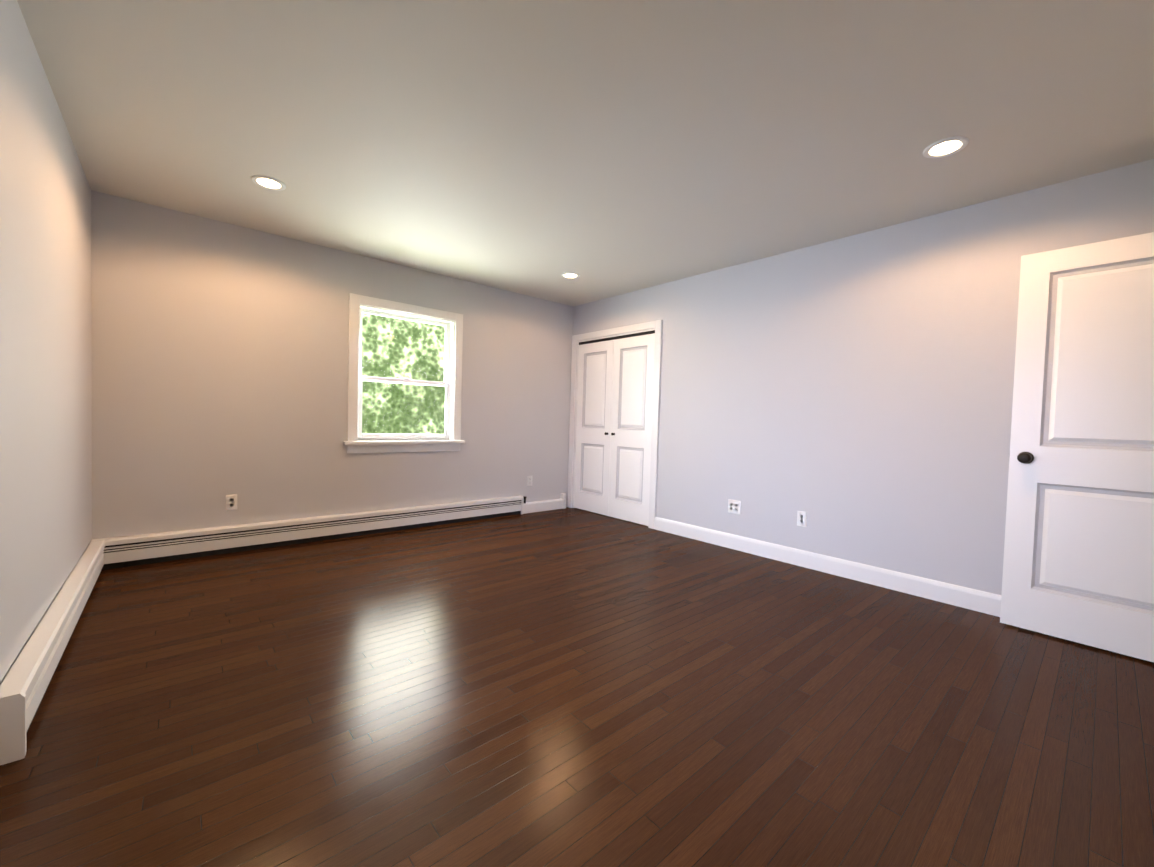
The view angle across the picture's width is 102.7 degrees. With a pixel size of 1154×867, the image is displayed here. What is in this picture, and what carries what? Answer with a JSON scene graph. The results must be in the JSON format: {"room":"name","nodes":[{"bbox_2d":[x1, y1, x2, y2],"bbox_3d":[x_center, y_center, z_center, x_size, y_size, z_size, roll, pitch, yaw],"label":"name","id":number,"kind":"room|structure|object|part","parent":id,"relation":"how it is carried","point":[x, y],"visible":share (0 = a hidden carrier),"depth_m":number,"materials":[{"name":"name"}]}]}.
{"room":"empty bedroom","nodes":[
{"label":"empty bedroom","id":0,"kind":"room"},
{"bbox_2d":[0,0,91,681],"bbox_3d":[-1.612,-0.229,1.118,0.140,2.446,5.090,0,2,-41],"label":"wall","id":1,"kind":"structure","parent":0,"point":[45,390],"depth_m":1.83,"materials":[{"name":"grey paint"}]},
{"bbox_2d":[0,540,104,764],"bbox_3d":[-2.398,0.838,2.179,0.070,0.203,2.137,0,2,-41],"label":"baseboard heater","id":2,"kind":"object","parent":1,"relation":"attached to","point":[25,681],"visible":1,"depth_m":1.66,"materials":[{"name":"white metal"}]},
{"bbox_2d":[91,190,573,538],"bbox_3d":[-1.652,-0.328,4.359,4.050,2.446,0.140,0,2,-41],"label":"wall","id":3,"kind":"structure","parent":0,"point":[219,361],"depth_m":3.59,"materials":[{"name":"grey paint"}]},
{"bbox_2d":[226,494,236,509],"bbox_3d":[-2.606,0.519,3.479,0.070,0.115,0.009,0,2,-41],"label":"outlet","id":4,"kind":"object","parent":3,"relation":"attached to","point":[231,502],"visible":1,"depth_m":3.48,"materials":[{"name":"white plastic"}]},
{"bbox_2d":[91,495,523,569],"bbox_3d":[-1.884,0.796,4.082,3.343,0.203,0.070,0,2,-41],"label":"baseboard heater","id":5,"kind":"object","parent":3,"relation":"attached to","point":[131,550],"visible":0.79,"depth_m":3.67,"materials":[{"name":"white metal"}]},
{"bbox_2d":[343,293,464,452],"bbox_3d":[-1.602,-0.516,4.356,1.120,1.375,0.195,0,2,-41],"label":"window","id":6,"kind":"structure","parent":3,"relation":"in","point":[357,441],"depth_m":4.32,"materials":[{"name":"white wood"}]},
{"bbox_3d":[-1.621,-0.534,4.378,0.876,1.158,0.075,0,2,-41],"label":"sash frame","id":7,"kind":"part","parent":6,"relation":"part of","materials":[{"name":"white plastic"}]},
{"bbox_3d":[-1.624,-0.538,4.381,0.802,1.092,0.039,0,2,-41],"label":"glass","id":8,"kind":"part","parent":6,"relation":"part of","materials":[{"name":"clear glass"}]},
{"bbox_2d":[527,476,531,485],"bbox_3d":[-0.538,0.541,5.277,0.070,0.115,0.009,0,2,-41],"label":"outlet","id":9,"kind":"object","parent":3,"relation":"attached to","point":[529,480],"visible":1,"depth_m":5.27,"materials":[{"name":"white plastic"}]},
{"bbox_2d":[523,493,566,513],"bbox_3d":[-0.387,0.806,5.388,0.635,0.193,0.062,0,2,-41],"label":"baseboard","id":10,"kind":"structure","parent":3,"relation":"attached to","point":[542,505],"depth_m":5.38,"materials":[{"name":"white wood"}]},
{"bbox_2d":[0,507,1153,866],"bbox_3d":[0.403,1.089,1.988,4.330,0.120,6.530,0,2,-41],"label":"floor","id":11,"kind":"structure","parent":0,"point":[568,687],"depth_m":1.66,"materials":[{"name":"brown wood"}]},
{"bbox_2d":[17,0,1153,305],"bbox_3d":[0.480,-1.475,1.911,4.330,0.120,6.530,0,2,-41],"label":"ceiling","id":12,"kind":"structure","parent":0,"point":[601,148],"depth_m":2.08,"materials":[{"name":"white paint"}]},
{"bbox_2d":[251,175,285,190],"bbox_3d":[-1.856,-1.506,2.777,0.176,0.008,0.176,0,2,-41],"label":"recessed light","id":13,"kind":"object","parent":12,"relation":"in","point":[268,182],"visible":1,"depth_m":2.77,"materials":[{"name":"white plastic"}]},
{"bbox_2d":[561,272,579,278],"bbox_3d":[-0.063,-1.502,4.388,0.176,0.008,0.176,0,2,-41],"label":"recessed light","id":14,"kind":"object","parent":12,"relation":"in","point":[570,275],"visible":1,"depth_m":4.38,"materials":[{"name":"white"}]},
{"bbox_2d":[923,136,968,157],"bbox_3d":[1.783,-1.382,2.233,0.176,0.008,0.176,0,2,-41],"label":"recessed light","id":15,"kind":"object","parent":12,"relation":"in","point":[948,146],"visible":1,"depth_m":2.23,"materials":[{"name":"white plastic"}]},
{"bbox_2d":[572,159,1153,594],"bbox_3d":[1.562,-0.218,3.877,0.170,2.446,5.090,0,2,-41],"label":"wall","id":16,"kind":"structure","parent":0,"point":[852,395],"depth_m":3.21,"materials":[{"name":"grey paint"}]},
{"bbox_2d":[574,340,613,515],"bbox_3d":[0.182,-0.069,5.347,0.071,1.962,0.586,0,2,-41],"label":"closet door","id":17,"kind":"structure","parent":16,"relation":"in","point":[594,416],"depth_m":5.34,"materials":[{"name":"white wood"}]},
{"bbox_2d":[567,320,661,528],"bbox_3d":[0.417,-0.113,5.158,0.158,2.090,1.365,0,2,-41],"label":"trim","id":18,"kind":"structure","parent":16,"relation":"attached to","point":[656,325],"depth_m":4.82,"materials":[{"name":"white wood"}]},
{"bbox_2d":[579,330,654,344],"bbox_3d":[0.422,-1.055,5.110,0.038,0.028,1.179,0,2,-41],"label":"track rail","id":19,"kind":"object","parent":16,"relation":"attached to","point":[620,337],"visible":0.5,"depth_m":5.04,"materials":[{"name":"black"}]},
{"bbox_2d":[608,333,654,525],"bbox_3d":[0.569,-0.044,4.903,0.071,1.962,0.586,0,2,-41],"label":"closet door","id":20,"kind":"structure","parent":16,"relation":"in","point":[631,419],"depth_m":4.90,"materials":[{"name":"white wood"}]},
{"bbox_2d":[728,499,740,513],"bbox_3d":[1.355,0.632,3.976,0.009,0.115,0.116,0,2,-41],"label":"electrical outlet","id":21,"kind":"object","parent":16,"relation":"attached to","point":[734,506],"visible":1,"depth_m":3.97,"materials":[{"name":"white plastic"}]},
{"bbox_2d":[797,511,806,526],"bbox_3d":[1.728,0.656,3.546,0.009,0.115,0.070,0,2,-41],"label":"electrical outlet","id":22,"kind":"object","parent":16,"relation":"attached to","point":[801,518],"visible":1,"depth_m":3.54,"materials":[{"name":"white plastic"}]},
{"bbox_2d":[654,517,1000,616],"bbox_3d":[1.909,0.970,3.333,0.014,0.125,3.435,0,2,-41],"label":"baseboard","id":23,"kind":"structure","parent":16,"relation":"attached to","point":[967,598],"depth_m":3.28,"materials":[{"name":"white wood"}]},
{"bbox_3d":[1.592,-0.119,0.626,4.050,2.446,0.140,0,2,-41],"label":"wall","id":24,"kind":"structure","parent":0,"visible":0},
{"bbox_2d":[1000,232,1153,661],"bbox_3d":[2.684,0.061,2.249,0.183,2.030,0.835,0,2,-41],"label":"entry door","id":25,"kind":"structure","parent":24,"relation":"in","point":[1078,563],"depth_m":2.35,"materials":[{"name":"white painted wood"},{"name":"bronze"}]},
{"label":"outside","id":26,"kind":"structure","parent":0,"visible":0},
{"bbox_2d":[362,313,444,433],"bbox_3d":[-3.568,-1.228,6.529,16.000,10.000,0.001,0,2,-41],"label":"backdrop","id":27,"kind":"structure","parent":26,"point":[376,340],"depth_m":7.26,"materials":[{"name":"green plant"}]}
]}

